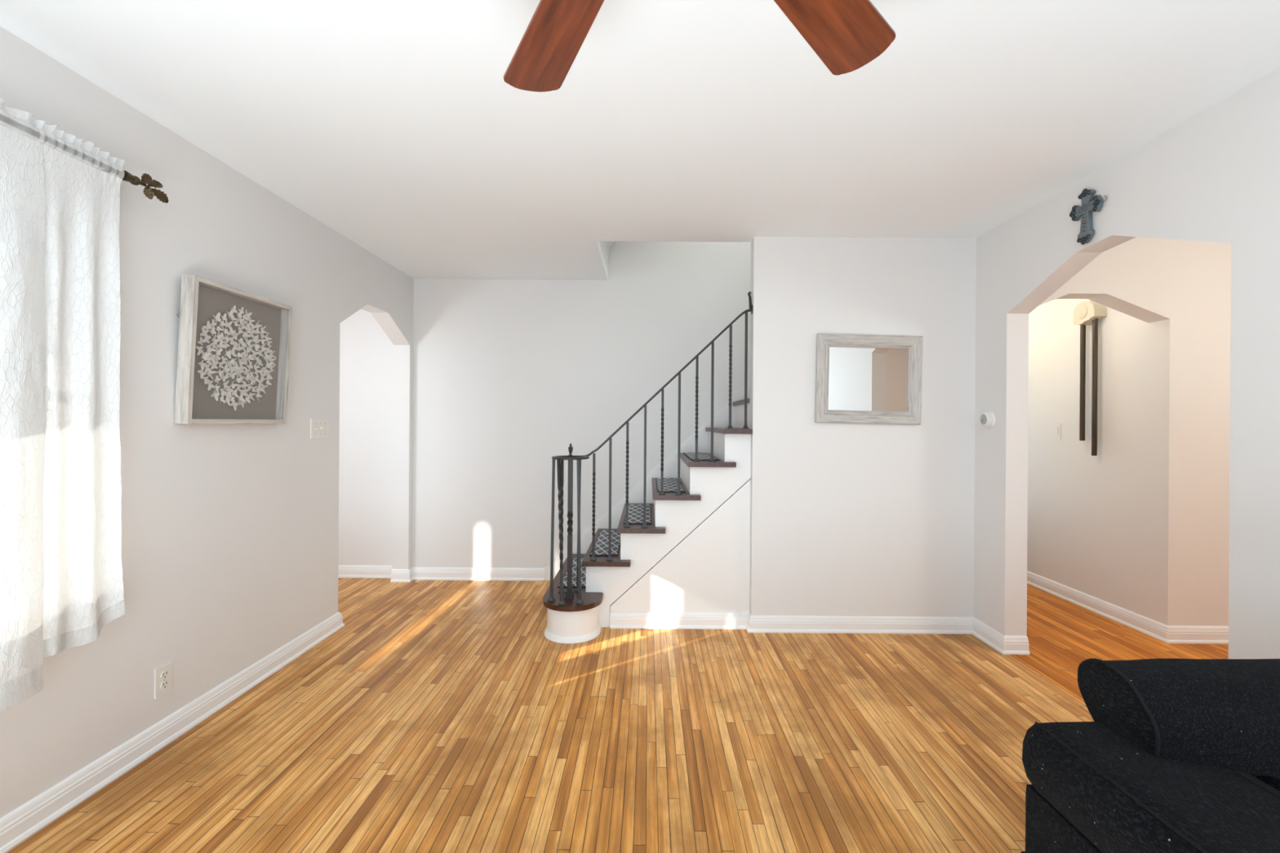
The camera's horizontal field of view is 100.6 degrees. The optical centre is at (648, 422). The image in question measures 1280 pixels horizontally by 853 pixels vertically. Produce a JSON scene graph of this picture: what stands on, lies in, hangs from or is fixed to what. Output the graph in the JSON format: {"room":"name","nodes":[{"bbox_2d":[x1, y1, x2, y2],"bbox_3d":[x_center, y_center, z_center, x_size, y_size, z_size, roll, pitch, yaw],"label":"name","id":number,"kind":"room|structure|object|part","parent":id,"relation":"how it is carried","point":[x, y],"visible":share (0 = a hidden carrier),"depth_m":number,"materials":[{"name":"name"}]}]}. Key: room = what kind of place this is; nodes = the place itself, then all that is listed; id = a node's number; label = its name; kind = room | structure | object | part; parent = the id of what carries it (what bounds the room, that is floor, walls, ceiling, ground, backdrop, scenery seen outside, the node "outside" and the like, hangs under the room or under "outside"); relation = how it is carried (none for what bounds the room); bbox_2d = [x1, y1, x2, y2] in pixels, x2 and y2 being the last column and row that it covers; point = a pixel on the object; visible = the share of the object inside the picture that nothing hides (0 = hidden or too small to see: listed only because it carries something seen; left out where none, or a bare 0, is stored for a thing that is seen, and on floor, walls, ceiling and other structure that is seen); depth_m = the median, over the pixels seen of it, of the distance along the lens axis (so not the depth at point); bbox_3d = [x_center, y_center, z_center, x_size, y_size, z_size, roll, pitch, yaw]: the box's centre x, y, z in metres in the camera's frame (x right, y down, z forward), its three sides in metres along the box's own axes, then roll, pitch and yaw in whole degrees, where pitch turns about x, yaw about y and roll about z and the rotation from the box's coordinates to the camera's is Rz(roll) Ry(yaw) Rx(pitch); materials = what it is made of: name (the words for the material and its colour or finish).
{"room":"living room","nodes":[
{"label":"living room","id":0,"kind":"room"},
{"bbox_2d":[0,26,413,817],"bbox_3d":[-1.982,0.053,1.407,0.130,2.440,5.815,0,0,0],"label":"wall","id":1,"kind":"structure","parent":0,"point":[230,531],"depth_m":2.24,"materials":[{"name":"paint"}]},
{"bbox_2d":[0,114,168,203],"bbox_3d":[-1.855,-0.857,1.177,0.111,0.088,1.654,0,0,0],"label":"curtain rod","id":2,"kind":"object","parent":1,"relation":"attached to","point":[125,175],"visible":0.94,"depth_m":1.79,"materials":[{"name":"metal"}]},
{"bbox_2d":[0,111,46,711],"bbox_3d":[-1.819,-0.053,0.950,0.059,1.719,1.306,0,0,0],"label":"sheer curtain","id":3,"kind":"object","parent":2,"relation":"hanging from","point":[23,415],"visible":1,"depth_m":1.52,"materials":[{"name":"white fabric"}]},
{"bbox_2d":[42,137,124,657],"bbox_3d":[-1.837,-0.092,1.721,0.046,1.643,0.276,0,0,0],"label":"sheer curtain","id":4,"kind":"object","parent":2,"relation":"hanging from","point":[83,582],"visible":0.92,"depth_m":1.72,"materials":[{"name":"white fabric"}]},
{"bbox_3d":[-1.826,-0.860,1.894,0.035,0.035,0.092,0,0,0],"label":"finial stem","id":5,"kind":"part","parent":2,"relation":"part of","materials":[{"name":"brown metal"}]},
{"bbox_2d":[154,661,172,699],"bbox_3d":[-1.919,1.020,2.103,0.010,0.116,0.071,0,0,0],"label":"wall outlet","id":6,"kind":"object","parent":1,"relation":"attached to","point":[162,674],"visible":1,"depth_m":2.10,"materials":[{"name":"white plastic"}]},
{"bbox_2d":[160,670,168,679],"bbox_3d":[-1.917,1.000,2.103,0.003,0.034,0.034,0,0,0],"label":"socket","id":7,"kind":"object","parent":6,"relation":"attached to","point":[164,674],"depth_m":2.10,"materials":[{"name":"white plastic"}]},
{"bbox_2d":[160,680,168,689],"bbox_3d":[-1.917,1.039,2.103,0.003,0.034,0.034,0,0,0],"label":"socket","id":8,"kind":"object","parent":6,"relation":"attached to","point":[164,684],"depth_m":2.10,"materials":[{"name":"white plastic"}]},
{"bbox_2d":[0,612,345,852],"bbox_3d":[-1.977,1.224,0.910,0.158,0.098,4.820,0,0,0],"label":"baseboard","id":9,"kind":"structure","parent":1,"relation":"attached to","point":[24,821],"depth_m":2.00,"materials":[{"name":"paint"}]},
{"bbox_2d":[173,274,292,423],"bbox_3d":[-1.873,-0.296,2.434,0.080,0.604,0.596,0,0,0],"label":"shadow box","id":10,"kind":"object","parent":1,"relation":"attached to","point":[234,344],"visible":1,"depth_m":2.39,"materials":[{"name":"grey wood"}]},
{"bbox_3d":[-1.889,-0.005,2.438,0.053,0.020,0.548,3,0,0],"label":"frame rail","id":11,"kind":"part","parent":10,"relation":"part of","materials":[{"name":"white wood"}]},
{"bbox_3d":[-1.858,-0.586,2.438,0.053,0.020,0.548,3,0,0],"label":"frame rail","id":12,"kind":"part","parent":10,"relation":"part of","materials":[{"name":"white wood"}]},
{"bbox_2d":[310,418,328,439],"bbox_3d":[-1.907,0.037,3.092,0.021,0.115,0.163,0,0,0],"label":"light switch","id":13,"kind":"object","parent":1,"relation":"attached to","point":[319,428],"visible":1,"depth_m":3.08,"materials":[{"name":"white plastic"}]},
{"bbox_2d":[338,309,393,565],"bbox_3d":[-2.884,0.047,3.280,1.673,2.440,2.400,0,0,0],"label":"wall","id":14,"kind":"structure","parent":0,"point":[366,351],"depth_m":4.36,"materials":[{"name":"paint"}]},
{"bbox_2d":[411,241,751,568],"bbox_3d":[0.285,-1.211,4.375,4.647,5.000,0.120,0,0,0],"label":"wall","id":15,"kind":"structure","parent":0,"point":[508,374],"depth_m":4.32,"materials":[{"name":"paint"}]},
{"bbox_2d":[337,564,544,582],"bbox_3d":[-2.226,1.222,4.293,2.765,0.098,0.133,0,0,0],"label":"baseboard","id":16,"kind":"structure","parent":15,"relation":"attached to","point":[407,575],"depth_m":4.30,"materials":[{"name":"paint"}]},
{"bbox_2d":[599,240,615,271],"bbox_3d":[-0.180,-1.445,3.850,0.540,0.459,0.930,0,0,0],"label":"wall","id":17,"kind":"structure","parent":0,"point":[606,246],"depth_m":4.12,"materials":[{"name":"paint"}]},
{"bbox_2d":[7,577,1228,852],"bbox_3d":[0.391,1.320,1.900,9.200,0.060,7.100,0,0,0],"label":"floor","id":18,"kind":"structure","parent":0,"point":[442,716],"depth_m":2.14,"materials":[{"name":"brown wood"}]},
{"bbox_2d":[542,381,752,644],"bbox_3d":[0.690,-0.055,3.692,3.049,2.694,1.244,0,0,0],"label":"staircase","id":19,"kind":"structure","parent":18,"relation":"on","point":[694,553],"depth_m":3.34,"materials":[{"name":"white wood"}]},
{"bbox_2d":[557,555,586,587],"bbox_3d":[-0.494,1.060,3.808,0.182,0.008,0.775,0,0,0],"label":"mat","id":20,"kind":"object","parent":19,"relation":"on","point":[575,559],"visible":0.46,"depth_m":3.66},
{"bbox_3d":[-0.466,1.267,3.696,0.342,0.034,1.233,0,0,0],"label":"shoe moulding","id":21,"kind":"part","parent":19,"relation":"part of","materials":[{"name":"paint"}]},
{"bbox_2d":[589,530,620,555],"bbox_3d":[-0.290,0.856,3.808,0.182,0.008,0.775,0,0,0],"label":"mat","id":22,"kind":"object","parent":19,"relation":"on","point":[602,541],"visible":0.76,"depth_m":3.72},
{"bbox_2d":[623,504,651,524],"bbox_3d":[-0.072,0.651,3.808,0.182,0.008,0.775,0,0,0],"label":"mat","id":23,"kind":"object","parent":19,"relation":"on","point":[635,512],"visible":0.83,"depth_m":3.73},
{"bbox_2d":[546,291,752,605],"bbox_3d":[0.023,0.121,3.225,1.238,1.894,0.274,0,0,0],"label":"stair railing","id":24,"kind":"object","parent":19,"relation":"on","point":[569,593],"visible":1,"depth_m":3.31,"materials":[{"name":"metal"}]},
{"bbox_3d":[-0.478,0.631,3.230,0.034,0.842,0.034,0,0,0],"label":"newel post","id":25,"kind":"part","parent":24,"relation":"part of","materials":[{"name":"metal"}]},
{"bbox_3d":[0.084,-0.244,3.324,1.113,0.936,0.030,0,0,0],"label":"handrail","id":26,"kind":"part","parent":24,"relation":"part of","materials":[{"name":"metal"}]},
{"bbox_2d":[655,478,685,492],"bbox_3d":[0.146,0.446,3.808,0.182,0.008,0.775,0,0,0],"label":"mat","id":27,"kind":"object","parent":19,"relation":"on","point":[670,485],"visible":0.83,"depth_m":3.74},
{"bbox_2d":[609,611,749,629],"bbox_3d":[0.196,1.239,3.323,0.876,0.098,0.028,0,0,0],"label":"baseboard","id":28,"kind":"structure","parent":19,"relation":"attached to","point":[618,620],"depth_m":3.32,"materials":[{"name":"paint"}]},
{"bbox_3d":[0.199,0.821,3.351,0.876,0.934,0.028,0,0,0],"label":"spandrel panel","id":29,"kind":"part","parent":19,"relation":"part of","materials":[{"name":"paint"}]},
{"bbox_2d":[683,452,719,460],"bbox_3d":[0.364,0.242,3.808,0.182,0.008,0.775,0,0,0],"label":"mat","id":30,"kind":"object","parent":19,"relation":"on","point":[691,455],"visible":0.93,"depth_m":3.77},
{"bbox_2d":[1009,654,1084,702],"bbox_3d":[2.043,1.300,2.419,0.045,0.003,1.158,0,0,0],"label":"trim","id":31,"kind":"structure","parent":18,"relation":"on","point":[1045,674],"depth_m":2.70,"materials":[{"name":"brown wood"}]},
{"bbox_2d":[1020,658,1279,852],"bbox_3d":[1.424,0.923,0.798,1.135,0.748,0.995,0,0,0],"label":"sofa","id":32,"kind":"object","parent":18,"relation":"on","point":[1175,755],"visible":1,"depth_m":1.09,"materials":[{"name":"black fabric"}]},
{"bbox_3d":[1.423,1.015,0.783,1.118,0.364,0.915,0,0,0],"label":"panel","id":33,"kind":"part","parent":32,"relation":"part of","materials":[{"name":"black fabric"}]},
{"bbox_3d":[1.040,0.772,0.774,0.365,0.168,0.948,0,0,0],"label":"arm","id":34,"kind":"part","parent":32,"relation":"part of"},
{"bbox_2d":[1080,658,1279,776],"bbox_3d":[1.426,0.627,1.171,0.787,0.156,0.248,0,0,0],"label":"cushion","id":35,"kind":"object","parent":32,"relation":"on","point":[1184,717],"depth_m":1.12,"materials":[{"name":"black fabric"}]},
{"bbox_3d":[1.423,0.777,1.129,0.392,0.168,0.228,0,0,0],"label":"backrest","id":36,"kind":"part","parent":32,"relation":"part of","materials":[{"name":"black fabric"}]},
{"bbox_2d":[0,0,1279,279],"bbox_3d":[-1.021,-1.190,1.383,6.341,0.060,5.965,0,0,0],"label":"ceiling","id":37,"kind":"structure","parent":0,"point":[396,126],"depth_m":1.94,"materials":[{"name":"paint"}]},
{"bbox_2d":[503,0,895,92],"bbox_3d":[0.002,-0.958,0.675,1.285,0.390,1.278,0,0,0],"label":"ceiling fan","id":38,"kind":"object","parent":37,"relation":"hanging from","point":[846,35],"visible":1,"depth_m":1.11,"materials":[{"name":"brown wood"}]},
{"bbox_3d":[-0.181,-0.814,1.091,0.140,0.008,0.474,-10,5,-28],"label":"blade","id":39,"kind":"part","parent":38,"relation":"part of","materials":[{"name":"brown wood"}]},
{"bbox_3d":[0.328,-0.811,1.020,0.140,0.008,0.474,-12,-9,43],"label":"blade","id":40,"kind":"part","parent":38,"relation":"part of","materials":[{"name":"brown wood"}]},
{"bbox_2d":[749,236,976,617],"bbox_3d":[1.391,0.077,3.335,1.498,2.440,0.100,0,0,0],"label":"wall","id":41,"kind":"structure","parent":0,"point":[847,519],"depth_m":3.29,"materials":[{"name":"paint"}]},
{"bbox_2d":[814,333,922,424],"bbox_3d":[1.354,-0.266,3.269,0.648,0.545,0.026,1,0,-1],"label":"wall mirror","id":42,"kind":"object","parent":41,"relation":"attached to","point":[860,379],"visible":1,"depth_m":3.27,"materials":[{"name":"grey wood"}]},
{"bbox_2d":[827,346,908,411],"bbox_3d":[1.354,-0.266,3.277,0.490,0.387,0.004,1,0,-1],"label":"mirror glass","id":43,"kind":"object","parent":42,"relation":"on","point":[860,379],"depth_m":3.28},
{"bbox_3d":[1.349,-0.033,3.269,0.648,0.080,0.026,1,0,-1],"label":"frame rail","id":44,"kind":"part","parent":42,"relation":"part of","materials":[{"name":"white wood"}]},
{"bbox_3d":[1.359,-0.498,3.269,0.648,0.080,0.026,1,0,-1],"label":"frame rail","id":45,"kind":"part","parent":42,"relation":"part of","materials":[{"name":"white wood"}]},
{"bbox_2d":[746,612,1030,655],"bbox_3d":[1.369,1.248,3.150,1.538,0.098,0.316,0,0,2],"label":"baseboard","id":46,"kind":"structure","parent":41,"relation":"attached to","point":[1004,645],"depth_m":3.27,"materials":[{"name":"paint"}]},
{"bbox_2d":[1026,298,1148,617],"bbox_3d":[3.159,0.089,4.375,0.120,2.440,2.150,0,0,0],"label":"wall","id":47,"kind":"structure","parent":0,"point":[1087,513],"depth_m":3.74,"materials":[{"name":"paint"}]},
{"bbox_2d":[1053,423,1061,439],"bbox_3d":[3.094,0.066,4.030,0.012,0.116,0.072,0,0,0],"label":"rocker switch","id":48,"kind":"object","parent":47,"relation":"attached to","point":[1056,427],"visible":1,"depth_m":4.02,"materials":[{"name":"white plastic"}]},
{"bbox_2d":[1073,301,1106,455],"bbox_3d":[3.053,-0.307,3.690,0.099,1.071,0.176,0,0,0],"label":"door chime","id":49,"kind":"object","parent":47,"relation":"attached to","point":[1086,313],"visible":0.98,"depth_m":3.65,"materials":[{"name":"plastic"}]},
{"bbox_2d":[1026,570,1228,644],"bbox_3d":[3.977,1.266,4.233,1.828,0.098,2.194,0,0,0],"label":"baseboard","id":50,"kind":"structure","parent":47,"relation":"attached to","point":[1167,634],"depth_m":3.35,"materials":[{"name":"paint"}]},
{"bbox_2d":[973,67,1279,658],"bbox_3d":[2.079,0.082,1.915,0.124,2.440,6.830,0,0,0],"label":"wall","id":51,"kind":"structure","parent":0,"point":[1214,176],"depth_m":2.00,"materials":[{"name":"paint"}]},
{"bbox_2d":[979,411,995,427],"bbox_3d":[1.996,-0.017,3.140,0.042,0.098,0.098,0,0,0],"label":"thermostat","id":52,"kind":"object","parent":51,"relation":"attached to","point":[987,419],"visible":1,"depth_m":3.11,"materials":[{"name":"white plastic"}]},
{"bbox_2d":[1069,188,1106,244],"bbox_3d":[2.004,-0.944,2.431,0.030,0.255,0.179,0,0,0],"label":"wall cross","id":53,"kind":"object","parent":51,"relation":"attached to","point":[1090,203],"visible":1,"depth_m":2.42,"materials":[{"name":"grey metal"}]},
{"bbox_2d":[1038,236,1231,626],"bbox_3d":[3.570,0.092,3.232,2.859,2.440,0.136,0,0,0],"label":"wall","id":54,"kind":"structure","parent":0,"point":[1181,288],"depth_m":3.16,"materials":[{"name":"paint"}]}
]}

